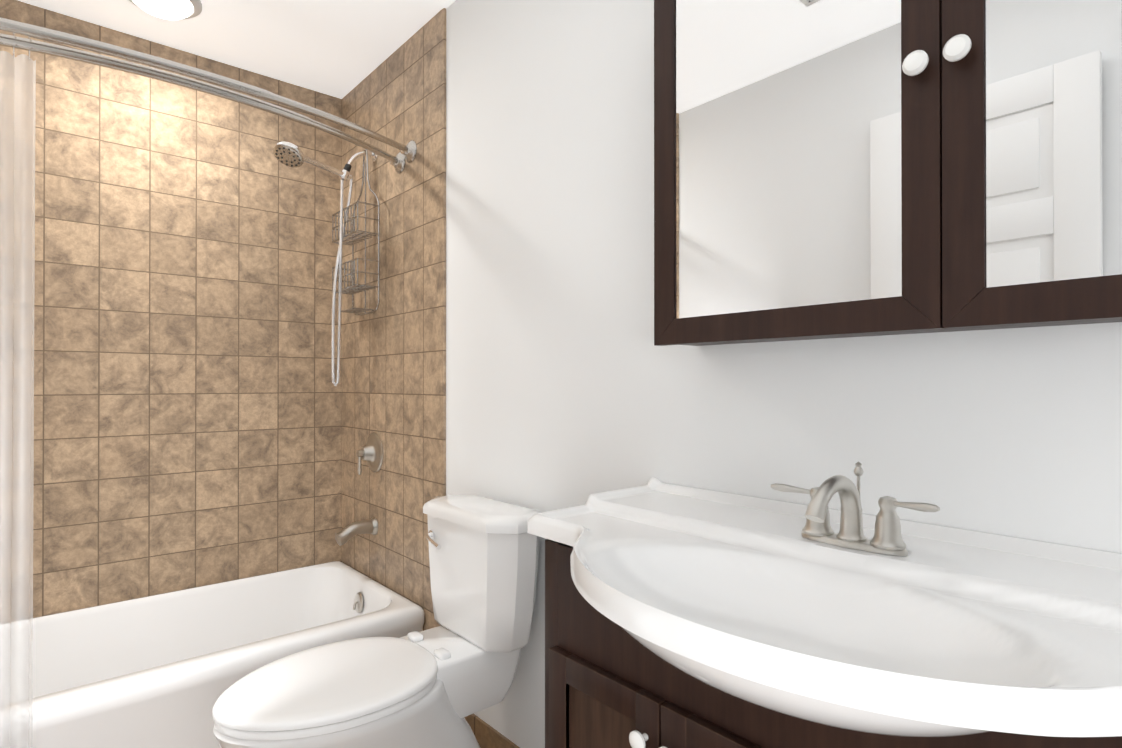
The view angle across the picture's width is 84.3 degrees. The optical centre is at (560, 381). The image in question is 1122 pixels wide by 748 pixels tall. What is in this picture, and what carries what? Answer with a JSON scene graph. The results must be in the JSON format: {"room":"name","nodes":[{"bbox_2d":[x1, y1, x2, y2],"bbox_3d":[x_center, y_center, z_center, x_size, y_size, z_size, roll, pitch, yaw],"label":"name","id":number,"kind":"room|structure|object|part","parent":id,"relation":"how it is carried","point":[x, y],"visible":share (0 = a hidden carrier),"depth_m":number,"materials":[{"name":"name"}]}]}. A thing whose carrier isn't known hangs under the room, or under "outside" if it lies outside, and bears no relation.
{"room":"bathroom","nodes":[
{"label":"bathroom","id":0,"kind":"room"},
{"bbox_2d":[18,0,454,98],"bbox_3d":[-0.385,-1.331,0.954,1.720,0.100,3.824,0,0,-41],"label":"ceiling","id":1,"kind":"structure","parent":0,"point":[340,49],"depth_m":2.26,"materials":[{"name":"white paint"}]},
{"bbox_2d":[129,0,201,19],"bbox_3d":[-1.324,-1.249,2.055,0.236,0.053,0.236,0,0,-41],"label":"ceiling light","id":2,"kind":"object","parent":1,"relation":"attached to","point":[175,9],"visible":0.98,"depth_m":2.06,"materials":[{"name":"white"}]},
{"bbox_2d":[446,0,1121,747],"bbox_3d":[0.228,-0.059,1.478,0.100,2.440,3.824,0,0,-41],"label":"wall","id":3,"kind":"structure","parent":0,"point":[568,384],"depth_m":1.48,"materials":[{"name":"white paint"}]},
{"bbox_2d":[341,8,445,630],"bbox_3d":[-0.691,-0.054,2.457,0.010,2.440,0.901,0,0,-41],"label":"cladding","id":4,"kind":"object","parent":3,"relation":"attached to","point":[393,371],"visible":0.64,"depth_m":2.36,"materials":[{"name":"beige tile"}]},
{"bbox_2d":[273,141,379,386],"bbox_3d":[-0.913,-0.467,2.394,0.410,0.976,0.257,0,0,-41],"label":"shower head","id":5,"kind":"object","parent":4,"relation":"attached to","point":[289,154],"visible":1,"depth_m":2.43},
{"bbox_2d":[335,517,377,545],"bbox_3d":[-0.818,0.600,2.473,0.157,0.091,0.072,0,0,-41],"label":"tub spout","id":6,"kind":"object","parent":4,"relation":"attached to","point":[348,533],"visible":1,"depth_m":2.46,"materials":[{"name":"silver metal"}]},
{"bbox_2d":[356,433,382,474],"bbox_3d":[-0.789,0.292,2.499,0.080,0.162,0.160,0,0,-41],"label":"shower valve","id":7,"kind":"object","parent":4,"relation":"attached to","point":[371,452],"visible":1,"depth_m":2.48,"materials":[{"name":"silver metal"}]},
{"bbox_2d":[465,713,519,747],"bbox_3d":[0.488,1.110,1.089,0.009,0.100,2.702,0,0,-41],"label":"baseboard","id":8,"kind":"structure","parent":3,"relation":"attached to","point":[487,735],"depth_m":1.91,"materials":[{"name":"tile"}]},
{"bbox_2d":[654,0,1121,345],"bbox_3d":[0.473,-0.457,0.997,0.160,0.769,0.796,0,0,-41],"label":"upper cabinet","id":9,"kind":"object","parent":3,"relation":"attached to","point":[825,169],"visible":1,"depth_m":0.92,"materials":[{"name":"brown wood"}]},
{"bbox_3d":[0.353,-0.439,1.050,0.048,0.733,0.514,0,0,-41],"label":"door","id":10,"kind":"part","parent":9,"relation":"part of","materials":[{"name":"brown wood"}]},
{"bbox_3d":[0.600,-0.440,0.764,0.048,0.733,0.235,0,0,-41],"label":"door","id":11,"kind":"part","parent":9,"relation":"part of","materials":[{"name":"brown wood"}]},
{"bbox_3d":[-0.385,1.209,0.943,1.720,0.100,3.824,0,0,-41],"label":"floor","id":12,"kind":"structure","parent":0,"visible":0},
{"bbox_2d":[0,561,424,747],"bbox_3d":[-1.300,0.979,2.002,1.497,0.370,0.782,0,0,-41],"label":"bathtub","id":13,"kind":"object","parent":12,"relation":"on","point":[165,670],"visible":0.69,"depth_m":2.11,"materials":[{"name":"white ceramic"}]},
{"bbox_2d":[212,495,541,747],"bbox_3d":[-0.444,0.755,1.565,0.771,0.813,0.444,0,0,-41],"label":"toilet","id":14,"kind":"object","parent":12,"relation":"on","point":[432,687],"visible":1,"depth_m":1.58,"materials":[{"name":"white ceramic"}]},
{"bbox_3d":[-0.538,0.716,1.484,0.523,0.048,0.394,0,0,-41],"label":"seat","id":15,"kind":"part","parent":14,"relation":"part of","materials":[{"name":"white plastic"}]},
{"bbox_3d":[-0.232,0.528,1.750,0.208,0.358,0.444,0,0,-41],"label":"tank","id":16,"kind":"part","parent":14,"relation":"part of","materials":[{"name":"white ceramic"}]},
{"bbox_2d":[527,461,1121,747],"bbox_3d":[0.340,0.640,0.836,0.566,1.038,1.054,0,0,-41],"label":"bathroom vanity","id":17,"kind":"object","parent":12,"relation":"on","point":[679,616],"visible":1,"depth_m":0.83,"materials":[{"name":"white ceramic"}]},
{"bbox_2d":[771,461,939,555],"bbox_3d":[0.394,0.181,0.886,0.153,0.121,0.244,0,0,-41],"label":"faucet","id":18,"kind":"object","parent":17,"relation":"on","point":[817,537],"depth_m":0.90,"materials":[{"name":"silver metal"}]},
{"bbox_3d":[-1.600,-0.055,2.354,1.520,2.440,0.108,0,0,-41],"label":"wall","id":19,"kind":"structure","parent":0,"visible":0},
{"bbox_2d":[0,0,341,623],"bbox_3d":[-1.561,-0.055,2.308,1.520,2.440,0.012,0,0,-41],"label":"cladding","id":20,"kind":"object","parent":19,"relation":"attached to","point":[186,421],"visible":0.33,"depth_m":2.35,"materials":[{"name":"beige tile"}]},
{"bbox_3d":[-1.833,-0.059,1.469,0.010,2.440,0.901,0,0,-41],"label":"cladding","id":21,"kind":"object","parent":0,"visible":0},
{"bbox_2d":[0,18,416,747],"bbox_3d":[-1.102,0.121,1.778,1.499,2.023,0.308,0,0,-41],"label":"shower rail","id":22,"kind":"object","parent":21,"relation":"attached to","point":[408,152],"visible":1,"depth_m":1.51,"materials":[{"name":"grey metal"}]},
{"bbox_2d":[0,33,35,747],"bbox_3d":[-1.385,0.133,1.457,0.228,1.996,0.193,0,0,-41],"label":"shower curtain","id":23,"kind":"object","parent":22,"relation":"hanging from","point":[6,40],"depth_m":1.48,"materials":[{"name":"fabric"}]}
]}

